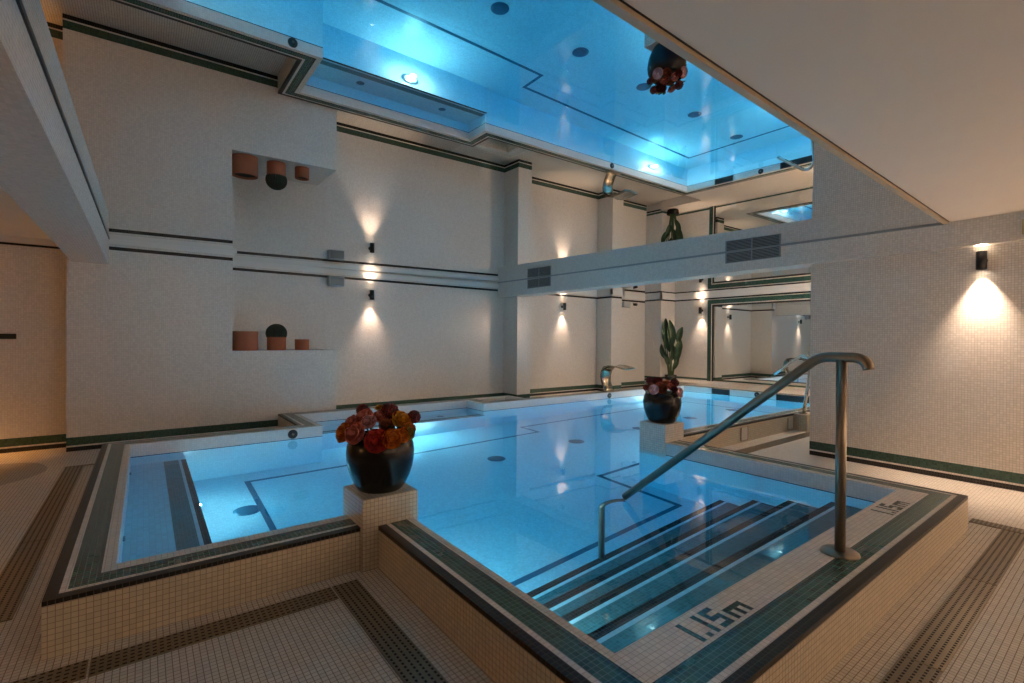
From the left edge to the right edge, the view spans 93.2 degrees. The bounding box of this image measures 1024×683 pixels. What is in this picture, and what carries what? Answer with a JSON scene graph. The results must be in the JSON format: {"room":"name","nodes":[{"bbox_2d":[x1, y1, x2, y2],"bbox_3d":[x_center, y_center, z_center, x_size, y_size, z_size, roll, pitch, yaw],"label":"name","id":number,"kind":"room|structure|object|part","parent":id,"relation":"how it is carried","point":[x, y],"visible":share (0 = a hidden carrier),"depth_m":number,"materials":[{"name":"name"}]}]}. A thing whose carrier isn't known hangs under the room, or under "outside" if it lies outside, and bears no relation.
{"room":"indoor swimming pool","nodes":[
{"label":"indoor swimming pool","id":0,"kind":"room"},
{"bbox_2d":[0,186,50,239],"bbox_3d":[-2.990,-1.143,-0.366,3.990,0.150,11.450,0,0,-37],"label":"ceiling","id":1,"kind":"structure","parent":0,"point":[14,221],"depth_m":4.46,"materials":[{"name":"white paint"}]},
{"bbox_2d":[0,242,66,453],"bbox_3d":[-6.583,-0.100,4.322,3.945,2.530,0.350,0,0,-37],"label":"wall","id":2,"kind":"structure","parent":0,"point":[33,278],"depth_m":5.20,"materials":[{"name":"tile"}]},
{"bbox_2d":[0,334,15,338],"bbox_3d":[-5.269,-0.052,5.070,0.110,0.043,0.049,0,0,-37],"label":"towel hook","id":3,"kind":"object","parent":2,"relation":"attached to","point":[2,336],"visible":1,"depth_m":5.05,"materials":[{"name":"black metal"}]},
{"bbox_2d":[0,235,57,246],"bbox_3d":[-6.461,-1.076,4.162,3.940,0.065,0.040,0,0,-37],"label":"trim","id":4,"kind":"structure","parent":2,"relation":"attached to","point":[3,238],"depth_m":5.14,"materials":[{"name":"white paint"}]},
{"bbox_2d":[0,0,108,263],"bbox_3d":[-1.191,-1.061,0.812,0.300,0.500,11.150,0,0,-37],"label":"ceiling beam","id":5,"kind":"structure","parent":0,"point":[40,169],"depth_m":2.24,"materials":[{"name":"paint"}]},
{"bbox_2d":[66,244,232,451],"bbox_3d":[-4.401,-0.003,5.981,1.538,2.350,0.950,0,0,-37],"label":"wall","id":6,"kind":"structure","parent":0,"point":[149,331],"depth_m":5.55,"materials":[{"name":"tile"}]},
{"bbox_2d":[232,349,335,430],"bbox_3d":[-3.283,0.646,6.837,1.282,1.060,0.950,0,0,-37],"label":"wall ledge","id":7,"kind":"object","parent":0,"point":[266,384],"visible":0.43,"depth_m":6.39,"materials":[{"name":"tile"}]},
{"bbox_2d":[232,331,257,350],"bbox_3d":[-3.491,-0.008,6.340,0.305,0.250,0.305,0,0,-37],"label":"terracotta pot","id":8,"kind":"object","parent":7,"relation":"on","point":[241,340],"visible":0.94,"depth_m":6.21,"materials":[{"name":"brown ceramic"}]},
{"bbox_2d":[265,324,286,349],"bbox_3d":[-3.193,-0.061,6.566,0.267,0.358,0.267,0,0,-37],"label":"potted cactus","id":9,"kind":"object","parent":7,"relation":"on","point":[276,334],"visible":0.97,"depth_m":6.47,"materials":[{"name":"brown ceramic"}]},
{"bbox_3d":[-3.193,0.025,6.566,0.235,0.185,0.235,0,0,-37],"label":"pot","id":10,"kind":"part","parent":9,"relation":"part of","materials":[{"name":"ceramic"}]},
{"bbox_2d":[295,339,308,349],"bbox_3d":[-2.933,0.044,6.764,0.185,0.150,0.185,0,0,-37],"label":"terracotta pot","id":11,"kind":"object","parent":7,"relation":"on","point":[300,344],"visible":0.94,"depth_m":6.69,"materials":[{"name":"brown ceramic"}]},
{"bbox_2d":[233,265,503,408],"bbox_3d":[-2.812,-0.041,8.036,6.555,2.430,0.400,0,0,-37],"label":"wall","id":12,"kind":"structure","parent":0,"point":[416,341],"depth_m":8.29,"materials":[{"name":"tile"}]},
{"bbox_2d":[109,239,498,287],"bbox_3d":[-2.351,-1.113,7.504,5.950,0.075,0.990,0,0,-37],"label":"trim","id":13,"kind":"structure","parent":12,"relation":"attached to","point":[111,241],"depth_m":7.34,"materials":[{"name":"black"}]},
{"bbox_2d":[327,276,344,286],"bbox_3d":[-2.799,-0.949,7.688,0.240,0.150,0.155,0,0,-37],"label":"wall speaker","id":14,"kind":"object","parent":12,"relation":"attached to","point":[334,281],"visible":1,"depth_m":7.62,"materials":[{"name":"grey plastic"}]},
{"bbox_2d":[330,277,343,285],"bbox_3d":[-2.754,-0.949,7.629,0.210,0.124,0.006,0,0,-37],"label":"grille","id":15,"kind":"object","parent":14,"relation":"attached to","point":[334,281],"depth_m":7.63,"materials":[{"name":"grey"}]},
{"bbox_2d":[368,290,373,299],"bbox_3d":[-2.339,-0.773,8.059,0.072,0.156,0.123,0,0,-37],"label":"wall sconce","id":16,"kind":"object","parent":12,"relation":"attached to","point":[371,294],"visible":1,"depth_m":8.01,"materials":[{"name":"black metal"}]},
{"bbox_2d":[0,387,1023,682],"bbox_3d":[1.547,1.218,4.075,16.600,0.001,13.000,0,0,-37],"label":"floor","id":17,"kind":"structure","parent":0,"point":[323,643],"depth_m":2.07,"materials":[{"name":"tile"}]},
{"bbox_2d":[0,539,49,622],"bbox_3d":[-2.528,1.195,2.467,0.134,0.006,1.044,0,0,-37],"label":"drain grate","id":18,"kind":"object","parent":17,"relation":"on","point":[16,575],"visible":1,"depth_m":2.48,"materials":[{"name":"plastic"}]},
{"bbox_2d":[19,494,70,543],"bbox_3d":[-3.163,1.188,3.303,0.134,0.006,1.044,0,0,-37],"label":"drain grate","id":19,"kind":"object","parent":17,"relation":"on","point":[44,523],"visible":1,"depth_m":3.23,"materials":[{"name":"plastic"}]},
{"bbox_2d":[9,659,88,682],"bbox_3d":[-1.980,1.203,1.469,1.044,0.006,0.127,0,0,-37],"label":"drain grate","id":20,"kind":"object","parent":17,"relation":"on","point":[74,672],"visible":1,"depth_m":1.74,"materials":[{"name":"plastic"}]},
{"bbox_2d":[47,465,83,496],"bbox_3d":[-3.798,1.181,4.139,0.134,0.006,1.044,0,0,-37],"label":"drain grate","id":21,"kind":"object","parent":17,"relation":"on","point":[68,478],"visible":1,"depth_m":4.08,"materials":[{"name":"plastic"}]},
{"bbox_2d":[65,463,94,466],"bbox_3d":[-4.075,1.177,4.617,0.277,0.006,0.035,0,0,-37],"label":"drain slot","id":22,"kind":"object","parent":17,"relation":"on","point":[92,463],"visible":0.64,"depth_m":4.60,"materials":[{"name":"plastic"}]},
{"bbox_2d":[88,587,338,677],"bbox_3d":[-1.206,1.206,2.057,0.889,0.006,0.127,0,0,-37],"label":"drain grate","id":23,"kind":"object","parent":17,"relation":"on","point":[104,663],"visible":1,"depth_m":2.00,"materials":[{"name":"plastic"}]},
{"bbox_2d":[343,483,417,571],"bbox_3d":[-0.751,1.020,2.756,0.316,0.377,0.316,0,0,-37],"label":"pedestal","id":24,"kind":"object","parent":17,"relation":"on","point":[368,511],"visible":0.49,"depth_m":2.61,"materials":[{"name":"tile"}]},
{"bbox_2d":[346,430,413,493],"bbox_3d":[-0.749,0.681,2.759,0.376,0.302,0.376,0,0,-37],"label":"flower vase","id":25,"kind":"object","parent":24,"relation":"on","point":[387,471],"visible":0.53,"depth_m":2.61,"materials":[{"name":"ceramic"}]},
{"bbox_2d":[335,402,420,453],"bbox_3d":[-0.758,0.469,2.735,0.445,0.245,0.416,0,0,-37],"label":"flower bouquet","id":26,"kind":"object","parent":25,"relation":"in","point":[352,431],"visible":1,"depth_m":2.66,"materials":[{"name":"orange plant"}]},
{"bbox_2d":[332,579,448,682],"bbox_3d":[-0.526,1.210,2.013,0.127,0.006,1.019,0,0,-37],"label":"drain grate","id":27,"kind":"object","parent":17,"relation":"on","point":[409,663],"visible":1,"depth_m":1.98,"materials":[{"name":"plastic"}]},
{"bbox_2d":[41,384,967,682],"bbox_3d":[1.447,1.624,5.920,10.085,1.281,6.236,0,0,-37],"label":"swimming pool","id":28,"kind":"object","parent":17,"relation":"in","point":[520,549],"visible":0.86,"depth_m":2.61,"materials":[{"name":"tile"}]},
{"bbox_2d":[288,430,297,438],"bbox_3d":[-2.415,1.023,5.339,0.099,0.099,0.030,0,0,-37],"label":"jet","id":29,"kind":"object","parent":28,"relation":"on","point":[292,434],"visible":1,"depth_m":5.33,"materials":[{"name":"grey metal"}]},
{"bbox_2d":[116,386,895,563],"bbox_3d":[1.412,1.622,5.957,9.655,1.266,5.704,0,0,-37],"label":"basin","id":30,"kind":"object","parent":28,"relation":"in","point":[512,480],"depth_m":3.52,"materials":[{"name":"liquid"}]},
{"bbox_2d":[600,365,634,391],"bbox_3d":[2.021,0.721,9.354,0.380,0.537,0.593,0,0,-37],"label":"spout","id":31,"kind":"object","parent":28,"relation":"on","point":[605,375],"visible":1,"depth_m":9.48,"materials":[{"name":"silver metal"}]},
{"bbox_2d":[712,388,729,394],"bbox_3d":[4.337,1.045,10.073,0.019,0.113,0.390,0,0,-37],"label":"skimmer","id":32,"kind":"object","parent":28,"relation":"on","point":[714,391],"visible":1,"depth_m":10.05,"materials":[{"name":"black"}]},
{"bbox_2d":[740,426,747,440],"bbox_3d":[2.818,1.120,5.874,0.166,0.163,0.009,0,0,-37],"label":"hatch","id":33,"kind":"object","parent":28,"relation":"attached to","point":[744,431],"visible":1,"depth_m":5.87,"materials":[{"name":"grey"}]},
{"bbox_3d":[2.817,1.119,5.875,0.150,0.150,0.007,0,0,-37],"label":"door","id":34,"kind":"part","parent":33,"relation":"part of","materials":[{"name":"grey"}]},
{"bbox_2d":[614,352,874,560],"bbox_3d":[1.147,1.046,2.799,0.215,1.999,1.558,0,0,-37],"label":"handrail","id":35,"kind":"object","parent":28,"relation":"on","point":[838,550],"visible":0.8,"depth_m":2.29,"materials":[{"name":"metal"}]},
{"bbox_3d":[1.206,0.581,2.798,0.055,1.067,1.492,0,0,-34],"label":"rail","id":36,"kind":"part","parent":35,"relation":"part of","materials":[{"name":"metal"}]},
{"bbox_3d":[1.554,0.538,2.289,0.044,0.905,0.044,0,0,-37],"label":"post","id":37,"kind":"part","parent":35,"relation":"part of","materials":[{"name":"metal"}]},
{"bbox_2d":[787,417,793,429],"bbox_3d":[3.813,1.124,6.630,0.166,0.163,0.009,0,0,-37],"label":"hatch","id":38,"kind":"object","parent":28,"relation":"attached to","point":[790,426],"visible":1,"depth_m":6.62,"materials":[{"name":"grey"}]},
{"bbox_3d":[3.812,1.122,6.631,0.150,0.150,0.007,0,0,-37],"label":"door","id":39,"kind":"part","parent":38,"relation":"part of","materials":[{"name":"grey"}]},
{"bbox_2d":[776,394,808,402],"bbox_3d":[5.183,1.055,8.958,0.019,0.113,0.570,0,0,-37],"label":"skimmer","id":40,"kind":"object","parent":28,"relation":"on","point":[781,397],"visible":1,"depth_m":8.97,"materials":[{"name":"black plastic"}]},
{"bbox_2d":[639,420,683,454],"bbox_3d":[1.524,1.016,4.941,0.310,0.397,0.310,0,0,-37],"label":"pedestal","id":41,"kind":"object","parent":17,"relation":"on","point":[654,437],"visible":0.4,"depth_m":4.83,"materials":[{"name":"white tile"}]},
{"bbox_2d":[643,391,681,423],"bbox_3d":[1.529,0.667,4.935,0.376,0.302,0.376,0,0,-37],"label":"flower vase","id":42,"kind":"object","parent":41,"relation":"on","point":[665,408],"visible":0.84,"depth_m":4.79,"materials":[{"name":"ceramic"}]},
{"bbox_2d":[643,377,682,397],"bbox_3d":[1.519,0.459,4.915,0.389,0.201,0.422,0,0,-37],"label":"flower bouquet","id":43,"kind":"object","parent":42,"relation":"in","point":[656,385],"visible":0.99,"depth_m":4.82,"materials":[{"name":"red plant"}]},
{"bbox_2d":[736,431,809,452],"bbox_3d":[3.648,1.219,6.186,3.494,0.006,0.134,0,0,-37],"label":"drain grate","id":44,"kind":"object","parent":17,"relation":"on","point":[807,434],"visible":0.55,"depth_m":5.77,"materials":[{"name":"plastic"}]},
{"bbox_2d":[773,355,809,413],"bbox_3d":[3.960,0.590,6.852,0.130,0.820,0.516,0,0,-37],"label":"grab rail","id":45,"kind":"object","parent":17,"relation":"on","point":[798,356],"visible":0.76,"depth_m":6.71,"materials":[{"name":"silver metal"}]},
{"bbox_2d":[794,412,809,431],"bbox_3d":[4.093,1.111,6.742,0.360,0.224,0.169,0,0,-37],"label":"plinth","id":46,"kind":"object","parent":17,"relation":"on","point":[801,421],"visible":0.57,"depth_m":6.62,"materials":[{"name":"tile"}]},
{"bbox_2d":[879,655,942,682],"bbox_3d":[1.136,1.223,1.521,1.049,0.006,0.124,0,0,-37],"label":"drain grate","id":47,"kind":"object","parent":17,"relation":"on","point":[904,670],"visible":1,"depth_m":1.78,"materials":[{"name":"plastic"}]},
{"bbox_2d":[902,576,996,672],"bbox_3d":[1.976,1.225,2.159,1.049,0.006,0.124,0,0,-37],"label":"drain grate","id":48,"kind":"object","parent":17,"relation":"on","point":[938,641],"visible":1,"depth_m":2.08,"materials":[{"name":"plastic"}]},
{"bbox_2d":[965,529,1023,585],"bbox_3d":[2.818,1.228,2.799,1.054,0.006,0.124,0,0,-37],"label":"drain grate","id":49,"kind":"object","parent":17,"relation":"on","point":[994,562],"visible":1,"depth_m":2.73,"materials":[{"name":"plastic"}]},
{"bbox_2d":[969,518,1023,533],"bbox_3d":[3.557,1.233,2.801,0.104,0.006,1.334,0,0,-37],"label":"drain grate","id":50,"kind":"object","parent":17,"relation":"on","point":[976,521],"visible":1,"depth_m":3.23,"materials":[{"name":"plastic"}]},
{"bbox_2d":[503,297,530,397],"bbox_3d":[-0.027,-0.003,9.863,0.330,2.375,0.860,0,0,-37],"label":"wall pillar","id":51,"kind":"structure","parent":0,"point":[516,310],"depth_m":9.55,"materials":[{"name":"white paint"}]},
{"bbox_2d":[20,0,1023,282],"bbox_3d":[1.010,-1.090,3.081,5.950,0.149,12.100,0,0,-37],"label":"ceiling","id":52,"kind":"structure","parent":0,"point":[496,141],"depth_m":2.33,"materials":[{"name":"white"}]},
{"bbox_2d":[16,0,109,239],"bbox_3d":[-2.635,-1.073,2.967,0.008,0.094,5.972,0,0,-37],"label":"trim","id":53,"kind":"structure","parent":52,"relation":"attached to","point":[18,2],"depth_m":1.99,"materials":[{"name":"black metal"}]},
{"bbox_2d":[593,0,949,223],"bbox_3d":[1.510,-1.073,2.423,5.952,0.143,0.044,0,0,-38],"label":"trim","id":54,"kind":"structure","parent":52,"relation":"attached to","point":[623,10],"depth_m":1.94,"materials":[{"name":"beige paint"}]},
{"bbox_2d":[530,293,644,395],"bbox_3d":[1.692,-0.050,11.659,5.000,2.475,0.280,0,0,-37],"label":"wall","id":55,"kind":"structure","parent":0,"point":[563,343],"depth_m":11.27,"materials":[{"name":"white paint"}]},
{"bbox_2d":[622,302,630,307],"bbox_3d":[2.863,-0.932,12.270,0.260,0.140,0.149,0,0,-37],"label":"wall speaker","id":56,"kind":"object","parent":55,"relation":"attached to","point":[624,304],"visible":0.81,"depth_m":12.21,"materials":[{"name":"grey plastic"}]},
{"bbox_2d":[596,295,621,390],"bbox_3d":[2.257,-0.022,11.799,0.370,2.425,0.740,0,0,-37],"label":"wall pier","id":57,"kind":"object","parent":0,"point":[609,307],"visible":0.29,"depth_m":11.54,"materials":[{"name":"white paint"}]},
{"bbox_2d":[644,299,674,384],"bbox_3d":[3.913,-0.041,13.032,0.800,2.475,0.780,0,0,-37],"label":"pillar","id":58,"kind":"structure","parent":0,"point":[656,311],"depth_m":12.65,"materials":[{"name":"tile"}]},
{"bbox_2d":[659,318,682,379],"bbox_3d":[4.079,0.197,12.366,0.354,1.580,0.504,0,0,-37],"label":"potted plant","id":59,"kind":"object","parent":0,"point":[669,335],"visible":0.97,"depth_m":12.36,"materials":[{"name":"green plant"}]},
{"bbox_3d":[4.065,0.919,12.415,0.300,0.135,0.300,0,0,-37],"label":"pot","id":60,"kind":"part","parent":59,"relation":"part of","materials":[{"name":"ceramic"}]},
{"bbox_2d":[587,267,810,296],"bbox_3d":[3.717,-1.214,9.287,5.250,0.100,5.930,0,0,-37],"label":"ceiling","id":61,"kind":"structure","parent":0,"point":[792,278],"depth_m":10.02,"materials":[{"name":"white paint"}]},
{"bbox_2d":[663,379,809,395],"bbox_3d":[5.371,1.110,10.270,1.415,0.212,5.400,0,0,-37],"label":"deck","id":62,"kind":"object","parent":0,"point":[786,390],"visible":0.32,"depth_m":10.77,"materials":[{"name":"tile"}]},
{"bbox_2d":[674,291,810,388],"bbox_3d":[6.134,-0.017,10.688,0.300,2.475,5.800,0,0,-37],"label":"wall","id":63,"kind":"structure","parent":0,"point":[692,365],"depth_m":12.36,"materials":[{"name":"tile"}]},
{"bbox_2d":[566,287,810,299],"bbox_3d":[3.716,-1.122,9.288,5.250,0.085,5.930,0,0,-37],"label":"trim","id":64,"kind":"structure","parent":63,"relation":"attached to","point":[801,289],"depth_m":11.54,"materials":[{"name":"white"}]},
{"bbox_2d":[707,293,810,385],"bbox_3d":[6.221,-0.008,10.309,0.019,2.010,4.450,0,0,-37],"label":"wall mirror","id":65,"kind":"object","parent":63,"relation":"attached to","point":[749,339],"visible":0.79,"depth_m":11.10,"materials":[{"name":"clear glass"}]},
{"bbox_2d":[498,211,1023,297],"bbox_3d":[3.502,-1.063,4.974,0.310,0.470,12.100,0,0,-37],"label":"beam","id":66,"kind":"structure","parent":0,"point":[1004,228],"depth_m":5.20,"materials":[{"name":"paint"}]},
{"bbox_2d":[527,276,550,288],"bbox_3d":[0.481,-1.053,8.682,0.013,0.161,0.640,0,0,-37],"label":"ceiling vent","id":67,"kind":"object","parent":66,"relation":"in","point":[546,281],"visible":1,"depth_m":8.67,"materials":[{"name":"black metal"}]},
{"bbox_2d":[500,224,943,282],"bbox_3d":[1.770,-1.109,6.992,0.008,0.104,6.791,0,0,-37],"label":"trim","id":68,"kind":"structure","parent":66,"relation":"attached to","point":[935,224],"depth_m":5.53,"materials":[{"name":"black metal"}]},
{"bbox_2d":[725,245,780,263],"bbox_3d":[2.792,-1.026,5.641,0.013,0.161,0.640,0,0,-37],"label":"ceiling vent","id":69,"kind":"object","parent":66,"relation":"in","point":[775,251],"visible":0.8,"depth_m":5.62,"materials":[{"name":"black metal"}]},
{"bbox_2d":[1022,219,1023,234],"bbox_3d":[4.154,-0.909,3.776,0.100,0.120,0.240,0,0,-37],"label":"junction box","id":70,"kind":"object","parent":66,"relation":"attached to","point":[1022,219],"visible":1,"depth_m":3.84,"materials":[{"name":"beige plastic"}]},
{"bbox_2d":[809,242,1023,491],"bbox_3d":[7.484,-0.058,4.316,5.660,2.625,6.620,0,0,-37],"label":"wall","id":71,"kind":"structure","parent":0,"point":[942,336],"depth_m":4.45,"materials":[{"name":"tile"}]},
{"bbox_2d":[976,250,987,269],"bbox_3d":[4.010,-0.692,4.136,0.091,0.156,0.072,0,0,-37],"label":"wall sconce","id":72,"kind":"object","parent":71,"relation":"attached to","point":[981,256],"visible":1,"depth_m":4.10,"materials":[{"name":"black metal"}]}
]}

